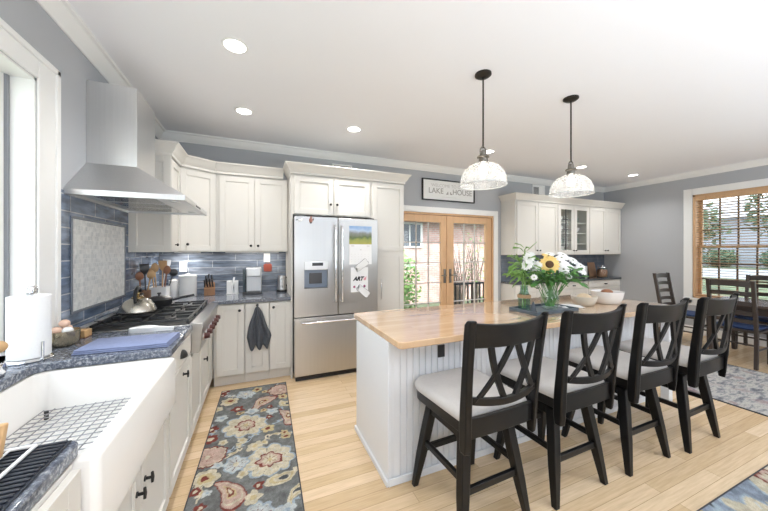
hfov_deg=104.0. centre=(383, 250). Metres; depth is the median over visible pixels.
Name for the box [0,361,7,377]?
brush holder
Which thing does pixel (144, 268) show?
utensil
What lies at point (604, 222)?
upper cabinet
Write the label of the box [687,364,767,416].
dining rug
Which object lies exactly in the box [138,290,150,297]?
utensil crock
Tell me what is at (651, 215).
wall
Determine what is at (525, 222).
upper cabinet
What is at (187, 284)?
canister
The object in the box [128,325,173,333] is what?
spoon rest
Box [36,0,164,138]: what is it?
trim
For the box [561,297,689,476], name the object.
counter stool
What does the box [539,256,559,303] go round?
sunflower
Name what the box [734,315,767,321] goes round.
cushion
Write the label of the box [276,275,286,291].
electric kettle
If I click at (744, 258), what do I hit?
house
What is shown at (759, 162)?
trim
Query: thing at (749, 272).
road
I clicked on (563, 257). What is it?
daisy
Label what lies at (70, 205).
wall tile
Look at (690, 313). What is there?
cushion
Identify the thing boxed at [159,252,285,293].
wall tile
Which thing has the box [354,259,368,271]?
magnet
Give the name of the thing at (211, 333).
base cabinet
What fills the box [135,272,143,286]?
utensil
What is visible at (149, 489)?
base cabinet
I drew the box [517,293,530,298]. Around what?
jar
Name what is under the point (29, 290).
paper towel holder
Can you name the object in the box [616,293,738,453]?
counter stool
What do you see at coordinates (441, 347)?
outlet
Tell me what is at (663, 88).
ceiling
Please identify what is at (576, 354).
seat cushion
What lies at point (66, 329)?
egg
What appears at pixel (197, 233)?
upper cabinet
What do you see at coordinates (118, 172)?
range hood
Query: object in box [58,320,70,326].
egg
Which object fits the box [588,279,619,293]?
bar cabinet
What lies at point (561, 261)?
daisy
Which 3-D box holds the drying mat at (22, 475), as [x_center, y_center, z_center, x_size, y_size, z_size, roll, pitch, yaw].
[-0.933,0.511,0.381,0.498,0.010,0.728,0,0,-23]
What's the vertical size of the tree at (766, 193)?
3.506 m
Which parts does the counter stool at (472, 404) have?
leg, seat frame, leg frame, leg, post, leg, rail, crest rail, leg, post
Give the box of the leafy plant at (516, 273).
[503,242,541,307]
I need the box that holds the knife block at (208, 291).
[204,282,214,295]
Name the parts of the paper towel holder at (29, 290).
tension arm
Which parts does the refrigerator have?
fridge panel, door, dispenser panel, handle, drawer, handle, handle, door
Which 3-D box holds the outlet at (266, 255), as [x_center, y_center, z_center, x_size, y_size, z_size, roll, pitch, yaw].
[-1.512,0.085,3.874,0.075,0.116,0.009,0,0,-23]
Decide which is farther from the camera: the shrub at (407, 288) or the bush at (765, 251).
the bush at (765, 251)
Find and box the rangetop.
[80,300,219,353]
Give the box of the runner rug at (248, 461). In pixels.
[183,382,304,510]
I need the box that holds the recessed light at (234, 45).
[221,37,247,53]
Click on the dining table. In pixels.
(762, 304)
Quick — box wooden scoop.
[601,289,612,292]
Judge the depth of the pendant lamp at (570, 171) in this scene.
2.68 m
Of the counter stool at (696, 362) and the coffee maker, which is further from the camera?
the coffee maker
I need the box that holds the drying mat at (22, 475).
[0,440,71,510]
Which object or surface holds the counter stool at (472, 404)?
on the floor
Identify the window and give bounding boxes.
[0,18,60,355]
[683,178,767,304]
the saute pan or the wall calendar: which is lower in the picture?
the saute pan
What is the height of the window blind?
1.693 m
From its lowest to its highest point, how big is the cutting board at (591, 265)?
0.300 m
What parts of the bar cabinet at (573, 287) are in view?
door, drawer, door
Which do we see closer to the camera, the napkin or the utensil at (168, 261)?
the napkin
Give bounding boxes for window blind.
[695,188,767,298]
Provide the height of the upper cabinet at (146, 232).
0.995 m
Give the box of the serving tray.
[509,303,578,315]
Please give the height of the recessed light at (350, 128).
0.006 m
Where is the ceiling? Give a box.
[68,0,767,186]
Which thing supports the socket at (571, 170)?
attached to the pendant lamp at (570, 171)
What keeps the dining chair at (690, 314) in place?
on the floor
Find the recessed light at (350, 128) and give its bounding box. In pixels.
[347,126,360,131]
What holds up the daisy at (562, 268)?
in the flower vase
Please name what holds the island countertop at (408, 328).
on the kitchen island
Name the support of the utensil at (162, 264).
in the utensil crock at (165, 291)
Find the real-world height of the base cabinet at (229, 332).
0.874 m
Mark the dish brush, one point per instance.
(4, 345)
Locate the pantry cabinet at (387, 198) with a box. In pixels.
[371,171,411,310]
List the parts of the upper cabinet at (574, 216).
door, cornice, door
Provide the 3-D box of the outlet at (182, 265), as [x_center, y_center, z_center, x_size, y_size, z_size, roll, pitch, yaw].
[-2.354,0.185,3.518,0.075,0.116,0.009,0,0,-23]
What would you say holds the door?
in the wall at (487, 200)
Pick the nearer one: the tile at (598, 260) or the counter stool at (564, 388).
the counter stool at (564, 388)
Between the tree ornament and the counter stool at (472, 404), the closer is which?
the counter stool at (472, 404)
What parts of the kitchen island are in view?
panel, shoe moulding, post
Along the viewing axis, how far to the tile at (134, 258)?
2.84 m
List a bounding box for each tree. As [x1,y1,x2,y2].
[702,202,731,285]
[743,193,767,236]
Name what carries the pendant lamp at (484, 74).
hanging from the ceiling
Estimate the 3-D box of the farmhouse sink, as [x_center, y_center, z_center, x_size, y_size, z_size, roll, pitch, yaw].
[-1.199,0.675,1.091,0.570,0.236,0.842,0,0,-23]
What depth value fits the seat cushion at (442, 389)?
1.67 m
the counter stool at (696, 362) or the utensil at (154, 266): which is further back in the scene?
the utensil at (154, 266)
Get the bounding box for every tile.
[61,189,127,326]
[128,252,158,298]
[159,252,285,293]
[501,254,603,280]
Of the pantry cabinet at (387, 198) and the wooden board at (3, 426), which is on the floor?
the pantry cabinet at (387, 198)
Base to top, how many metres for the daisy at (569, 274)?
0.282 m
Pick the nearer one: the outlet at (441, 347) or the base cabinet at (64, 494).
the base cabinet at (64, 494)
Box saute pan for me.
[148,292,194,306]
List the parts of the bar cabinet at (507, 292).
door, drawer, door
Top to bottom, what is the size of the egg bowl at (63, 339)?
0.085 m
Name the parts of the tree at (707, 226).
crown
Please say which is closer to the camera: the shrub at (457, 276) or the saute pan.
the saute pan
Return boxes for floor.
[166,332,767,510]
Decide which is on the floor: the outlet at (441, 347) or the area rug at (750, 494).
the area rug at (750, 494)
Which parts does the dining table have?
leg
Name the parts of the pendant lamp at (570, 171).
rod, ceiling plate, bulb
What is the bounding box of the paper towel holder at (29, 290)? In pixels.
[5,285,54,365]
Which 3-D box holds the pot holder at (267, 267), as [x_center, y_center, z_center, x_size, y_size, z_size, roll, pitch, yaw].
[-1.498,0.204,3.868,0.100,0.122,0.012,0,0,-23]
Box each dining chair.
[652,272,707,340]
[705,278,767,370]
[732,275,767,348]
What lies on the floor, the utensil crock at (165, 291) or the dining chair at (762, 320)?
the dining chair at (762, 320)
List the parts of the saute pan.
lid, handle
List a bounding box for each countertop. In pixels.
[0,325,192,510]
[172,290,290,304]
[354,294,667,348]
[501,276,620,284]
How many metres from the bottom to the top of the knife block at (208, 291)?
0.149 m
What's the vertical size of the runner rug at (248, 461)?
0.009 m
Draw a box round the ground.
[404,298,482,307]
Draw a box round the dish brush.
[0,341,8,352]
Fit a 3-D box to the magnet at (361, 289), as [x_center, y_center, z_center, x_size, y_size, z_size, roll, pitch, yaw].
[-0.245,0.475,3.549,0.174,0.162,0.005,0,0,-23]
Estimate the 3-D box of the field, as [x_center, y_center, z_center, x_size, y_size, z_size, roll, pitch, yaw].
[37.487,1.430,18.549,36.500,1.000,55.000,0,0,-23]
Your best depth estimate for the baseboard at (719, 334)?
4.69 m
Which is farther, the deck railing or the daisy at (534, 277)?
the deck railing
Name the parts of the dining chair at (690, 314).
post, post, leg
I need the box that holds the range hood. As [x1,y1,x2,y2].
[63,80,206,215]
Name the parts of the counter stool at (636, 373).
leg, seat frame, leg, leg frame, leg, post, leg, rail, crest rail, post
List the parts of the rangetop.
trim, control panel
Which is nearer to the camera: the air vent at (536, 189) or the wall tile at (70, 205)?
the wall tile at (70, 205)
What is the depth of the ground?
11.10 m
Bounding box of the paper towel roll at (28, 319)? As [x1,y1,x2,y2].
[5,294,51,360]
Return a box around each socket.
[477,150,488,163]
[565,164,576,175]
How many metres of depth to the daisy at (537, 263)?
2.53 m
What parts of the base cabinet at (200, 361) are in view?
door, door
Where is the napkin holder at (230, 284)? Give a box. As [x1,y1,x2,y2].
[226,277,238,293]
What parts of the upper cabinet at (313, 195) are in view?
door, cornice, door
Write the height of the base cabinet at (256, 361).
0.874 m
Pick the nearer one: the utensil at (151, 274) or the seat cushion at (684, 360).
the seat cushion at (684, 360)
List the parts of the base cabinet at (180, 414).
door, drawer, pull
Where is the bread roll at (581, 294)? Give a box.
[576,293,591,297]
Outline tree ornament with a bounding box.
[530,301,536,311]
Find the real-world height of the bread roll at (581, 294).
0.086 m
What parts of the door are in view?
panel, handle, handle, panel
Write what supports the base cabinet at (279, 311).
on the floor
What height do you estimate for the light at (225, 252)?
0.010 m
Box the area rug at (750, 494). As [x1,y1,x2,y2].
[697,464,767,510]
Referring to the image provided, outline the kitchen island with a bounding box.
[355,316,671,487]
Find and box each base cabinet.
[30,464,80,510]
[44,333,190,497]
[117,415,168,510]
[191,338,209,437]
[210,333,211,383]
[213,303,244,386]
[245,302,268,381]
[269,300,290,377]
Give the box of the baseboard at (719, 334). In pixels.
[684,324,766,346]
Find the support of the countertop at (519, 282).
on the bar cabinet at (507, 292)
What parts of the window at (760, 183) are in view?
sash, sash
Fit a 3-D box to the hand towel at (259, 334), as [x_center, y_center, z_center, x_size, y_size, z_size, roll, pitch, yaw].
[-1.345,0.813,3.232,0.245,0.508,0.048,0,0,-23]
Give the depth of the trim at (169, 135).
4.25 m
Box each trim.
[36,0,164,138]
[160,130,605,191]
[604,158,767,191]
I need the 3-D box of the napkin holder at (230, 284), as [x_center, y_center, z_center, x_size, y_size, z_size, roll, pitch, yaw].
[-1.833,0.415,3.633,0.130,0.200,0.070,0,0,-23]
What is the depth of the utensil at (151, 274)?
2.81 m
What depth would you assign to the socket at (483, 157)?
2.30 m
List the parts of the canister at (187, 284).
lid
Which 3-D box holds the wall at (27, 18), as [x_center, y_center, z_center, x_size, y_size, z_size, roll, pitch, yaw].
[-1.156,0.030,-0.179,0.212,2.800,8.170,0,0,-23]
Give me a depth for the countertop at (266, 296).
3.33 m
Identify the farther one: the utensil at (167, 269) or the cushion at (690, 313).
the cushion at (690, 313)
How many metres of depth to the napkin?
2.71 m
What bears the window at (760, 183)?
in the wall at (651, 215)
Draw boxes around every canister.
[168,279,177,296]
[178,274,196,296]
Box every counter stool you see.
[412,311,548,510]
[493,304,626,510]
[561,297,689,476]
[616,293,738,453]
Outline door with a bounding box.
[404,205,497,307]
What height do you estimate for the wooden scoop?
0.068 m
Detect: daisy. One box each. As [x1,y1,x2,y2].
[521,260,546,305]
[523,253,547,295]
[530,261,545,304]
[530,274,549,305]
[543,252,554,290]
[549,258,566,303]
[553,255,567,305]
[553,263,585,296]
[553,266,586,298]
[554,257,578,304]
[554,265,569,301]
[555,274,571,299]
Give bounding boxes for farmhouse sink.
[0,357,174,510]
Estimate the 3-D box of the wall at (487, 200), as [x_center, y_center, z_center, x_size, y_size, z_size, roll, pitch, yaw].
[1.074,0.030,5.089,8.020,2.800,0.200,0,0,-23]
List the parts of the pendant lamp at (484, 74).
rod, bulb, ceiling plate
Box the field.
[703,266,767,269]
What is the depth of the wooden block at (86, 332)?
1.78 m
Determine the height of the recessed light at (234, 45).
0.006 m
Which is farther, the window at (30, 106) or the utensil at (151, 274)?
the utensil at (151, 274)
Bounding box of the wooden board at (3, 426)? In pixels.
[0,423,8,457]
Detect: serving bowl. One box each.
[571,294,597,305]
[590,289,624,304]
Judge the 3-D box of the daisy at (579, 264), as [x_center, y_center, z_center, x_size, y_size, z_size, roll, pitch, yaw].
[1.622,0.288,2.660,0.409,0.378,0.074,0,0,-16]
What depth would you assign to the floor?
2.01 m
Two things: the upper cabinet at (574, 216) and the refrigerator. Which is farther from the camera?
the upper cabinet at (574, 216)
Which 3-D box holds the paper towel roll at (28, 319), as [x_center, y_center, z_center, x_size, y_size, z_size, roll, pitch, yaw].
[-1.681,0.354,1.423,0.142,0.285,0.142,0,0,-23]
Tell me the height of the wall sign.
0.346 m
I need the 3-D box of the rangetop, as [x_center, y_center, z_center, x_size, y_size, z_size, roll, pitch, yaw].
[-1.753,0.600,2.414,0.704,0.257,0.907,0,0,-23]
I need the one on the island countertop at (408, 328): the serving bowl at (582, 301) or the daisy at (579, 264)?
the serving bowl at (582, 301)
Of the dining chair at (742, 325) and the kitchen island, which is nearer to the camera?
the kitchen island
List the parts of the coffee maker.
water tank, splash panel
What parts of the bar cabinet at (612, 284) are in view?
door, drawer, door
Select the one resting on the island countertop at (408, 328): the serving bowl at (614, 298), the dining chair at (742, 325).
the serving bowl at (614, 298)
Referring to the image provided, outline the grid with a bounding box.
[4,398,130,449]
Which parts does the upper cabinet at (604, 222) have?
door, cornice, door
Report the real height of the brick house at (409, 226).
5.750 m
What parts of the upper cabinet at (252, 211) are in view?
door, cornice, door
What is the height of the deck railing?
0.800 m
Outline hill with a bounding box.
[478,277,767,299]
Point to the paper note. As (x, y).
(360, 277)
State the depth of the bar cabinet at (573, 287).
5.69 m
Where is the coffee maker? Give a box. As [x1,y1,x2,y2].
[242,267,261,294]
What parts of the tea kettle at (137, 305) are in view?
handle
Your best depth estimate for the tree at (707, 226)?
9.99 m
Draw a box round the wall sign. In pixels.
[422,178,474,203]
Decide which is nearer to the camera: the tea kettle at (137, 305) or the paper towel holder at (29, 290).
the paper towel holder at (29, 290)
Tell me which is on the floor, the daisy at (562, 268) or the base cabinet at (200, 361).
the base cabinet at (200, 361)
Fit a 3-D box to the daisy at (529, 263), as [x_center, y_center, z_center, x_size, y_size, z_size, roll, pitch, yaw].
[1.286,0.274,2.542,0.266,0.405,0.100,0,0,-23]
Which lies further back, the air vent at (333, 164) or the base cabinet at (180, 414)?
the air vent at (333, 164)
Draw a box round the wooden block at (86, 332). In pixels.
[80,328,91,338]
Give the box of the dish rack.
[0,444,37,478]
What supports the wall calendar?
attached to the refrigerator
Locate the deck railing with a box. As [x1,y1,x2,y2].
[454,281,483,303]
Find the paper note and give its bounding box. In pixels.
[351,267,367,291]
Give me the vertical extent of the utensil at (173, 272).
0.309 m
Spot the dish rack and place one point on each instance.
(32, 447)
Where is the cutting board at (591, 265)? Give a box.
[587,262,596,276]
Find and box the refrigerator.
[286,214,377,381]
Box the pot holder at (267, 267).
[264,263,271,271]
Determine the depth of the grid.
1.24 m
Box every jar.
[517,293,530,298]
[597,265,607,276]
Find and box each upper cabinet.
[128,139,187,251]
[178,155,215,251]
[215,161,287,251]
[283,161,373,218]
[498,192,560,254]
[557,198,592,254]
[588,200,624,254]
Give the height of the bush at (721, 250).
1.203 m
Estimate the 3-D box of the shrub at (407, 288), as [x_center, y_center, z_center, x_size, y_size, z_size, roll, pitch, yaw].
[0.224,0.923,7.404,1.527,2.115,0.976,0,0,-23]
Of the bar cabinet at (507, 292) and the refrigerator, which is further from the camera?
the bar cabinet at (507, 292)
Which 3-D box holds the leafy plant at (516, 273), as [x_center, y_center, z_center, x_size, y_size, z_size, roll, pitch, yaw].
[1.178,0.202,2.587,0.366,0.566,0.336,0,0,-23]
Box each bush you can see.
[703,249,739,266]
[759,251,767,266]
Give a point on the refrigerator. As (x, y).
(325, 305)
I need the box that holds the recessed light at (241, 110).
[235,107,252,114]
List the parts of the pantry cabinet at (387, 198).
door, door, cornice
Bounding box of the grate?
[92,303,207,331]
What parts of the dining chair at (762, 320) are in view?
leg, post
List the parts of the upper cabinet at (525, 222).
door, cornice, door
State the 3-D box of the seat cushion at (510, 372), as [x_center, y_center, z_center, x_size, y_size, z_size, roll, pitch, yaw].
[1.061,0.799,1.972,0.476,0.060,0.497,0,0,-24]
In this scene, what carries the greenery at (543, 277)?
in the flower vase
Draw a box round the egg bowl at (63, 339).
[52,327,80,347]
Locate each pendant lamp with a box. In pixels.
[460,69,507,189]
[549,95,594,197]
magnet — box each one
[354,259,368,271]
[356,285,369,297]
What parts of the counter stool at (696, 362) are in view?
seat frame, leg, post, leg, rail, crest rail, post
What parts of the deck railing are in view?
rail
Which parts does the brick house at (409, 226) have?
pane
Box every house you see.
[404,221,483,303]
[703,199,767,267]
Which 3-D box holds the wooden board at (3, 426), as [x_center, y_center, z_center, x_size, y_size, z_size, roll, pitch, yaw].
[-0.979,0.458,0.697,0.138,0.074,0.034,0,0,-23]
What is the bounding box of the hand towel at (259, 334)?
[247,306,270,350]
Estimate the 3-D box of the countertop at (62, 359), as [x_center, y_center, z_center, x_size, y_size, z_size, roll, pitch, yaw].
[-1.030,0.535,0.569,0.625,0.039,3.049,0,0,-23]
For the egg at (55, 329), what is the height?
0.040 m
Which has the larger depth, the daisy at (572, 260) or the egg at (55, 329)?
the daisy at (572, 260)
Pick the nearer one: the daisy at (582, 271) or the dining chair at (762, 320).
the daisy at (582, 271)
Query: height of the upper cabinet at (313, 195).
0.570 m
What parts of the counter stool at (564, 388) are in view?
leg, seat frame, leg frame, leg, leg, post, rail, leg, crest rail, post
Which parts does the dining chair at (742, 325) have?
post, seat, post, leg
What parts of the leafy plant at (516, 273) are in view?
stem, stem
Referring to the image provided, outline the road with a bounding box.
[703,268,767,280]
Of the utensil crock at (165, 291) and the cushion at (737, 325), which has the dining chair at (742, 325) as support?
the cushion at (737, 325)
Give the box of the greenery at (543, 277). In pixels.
[523,266,588,305]
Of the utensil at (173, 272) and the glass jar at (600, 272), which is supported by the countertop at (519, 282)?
the glass jar at (600, 272)
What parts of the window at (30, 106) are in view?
frame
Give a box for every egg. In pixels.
[52,327,61,332]
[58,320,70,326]
[61,327,73,331]
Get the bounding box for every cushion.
[415,367,526,420]
[500,355,604,397]
[569,345,667,379]
[620,338,717,366]
[686,310,694,316]
[716,321,767,330]
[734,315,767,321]
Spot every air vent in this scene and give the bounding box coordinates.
[332,163,351,167]
[532,184,544,194]
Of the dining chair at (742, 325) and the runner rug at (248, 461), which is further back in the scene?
the dining chair at (742, 325)
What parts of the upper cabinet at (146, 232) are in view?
panel, cornice, door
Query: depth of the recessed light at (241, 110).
2.94 m
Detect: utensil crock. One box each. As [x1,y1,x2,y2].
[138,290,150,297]
[149,286,169,296]
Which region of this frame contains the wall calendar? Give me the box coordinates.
[349,226,371,264]
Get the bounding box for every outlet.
[179,262,186,271]
[264,253,269,261]
[438,344,444,357]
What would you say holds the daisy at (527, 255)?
in the flower vase
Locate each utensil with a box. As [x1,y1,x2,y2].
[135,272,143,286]
[139,264,148,290]
[147,270,154,290]
[151,263,158,286]
[159,261,166,286]
[163,259,170,285]
[163,266,170,286]
[169,269,177,285]
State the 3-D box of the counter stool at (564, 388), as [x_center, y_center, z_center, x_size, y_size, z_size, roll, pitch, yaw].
[1.087,0.871,1.914,0.518,1.118,0.624,0,0,-24]
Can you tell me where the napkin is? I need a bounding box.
[560,304,585,307]
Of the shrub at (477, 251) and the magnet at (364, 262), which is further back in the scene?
the shrub at (477, 251)
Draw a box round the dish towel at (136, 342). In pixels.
[71,332,180,355]
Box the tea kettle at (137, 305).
[117,286,157,314]
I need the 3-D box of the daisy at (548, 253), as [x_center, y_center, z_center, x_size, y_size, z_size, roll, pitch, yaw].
[1.498,0.243,2.678,0.102,0.466,0.176,0,0,-9]
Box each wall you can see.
[0,0,157,360]
[171,142,603,368]
[604,165,767,337]
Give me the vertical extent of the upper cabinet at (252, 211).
0.995 m
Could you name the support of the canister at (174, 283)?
on the countertop at (266, 296)
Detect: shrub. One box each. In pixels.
[404,250,421,308]
[438,243,479,304]
[460,225,483,302]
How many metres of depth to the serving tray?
2.59 m
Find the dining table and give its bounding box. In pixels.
[707,296,767,348]
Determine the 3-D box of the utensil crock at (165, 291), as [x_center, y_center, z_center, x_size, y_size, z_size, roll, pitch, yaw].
[-2.307,0.441,3.085,0.156,0.150,0.137,0,0,-23]
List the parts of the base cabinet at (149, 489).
door, pull, pull, door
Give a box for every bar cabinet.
[501,283,556,300]
[557,281,587,295]
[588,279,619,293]
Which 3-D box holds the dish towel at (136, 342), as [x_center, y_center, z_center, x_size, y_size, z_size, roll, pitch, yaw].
[-1.386,0.503,1.649,0.400,0.025,0.239,0,0,-20]
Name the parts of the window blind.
rail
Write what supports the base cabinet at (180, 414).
on the floor

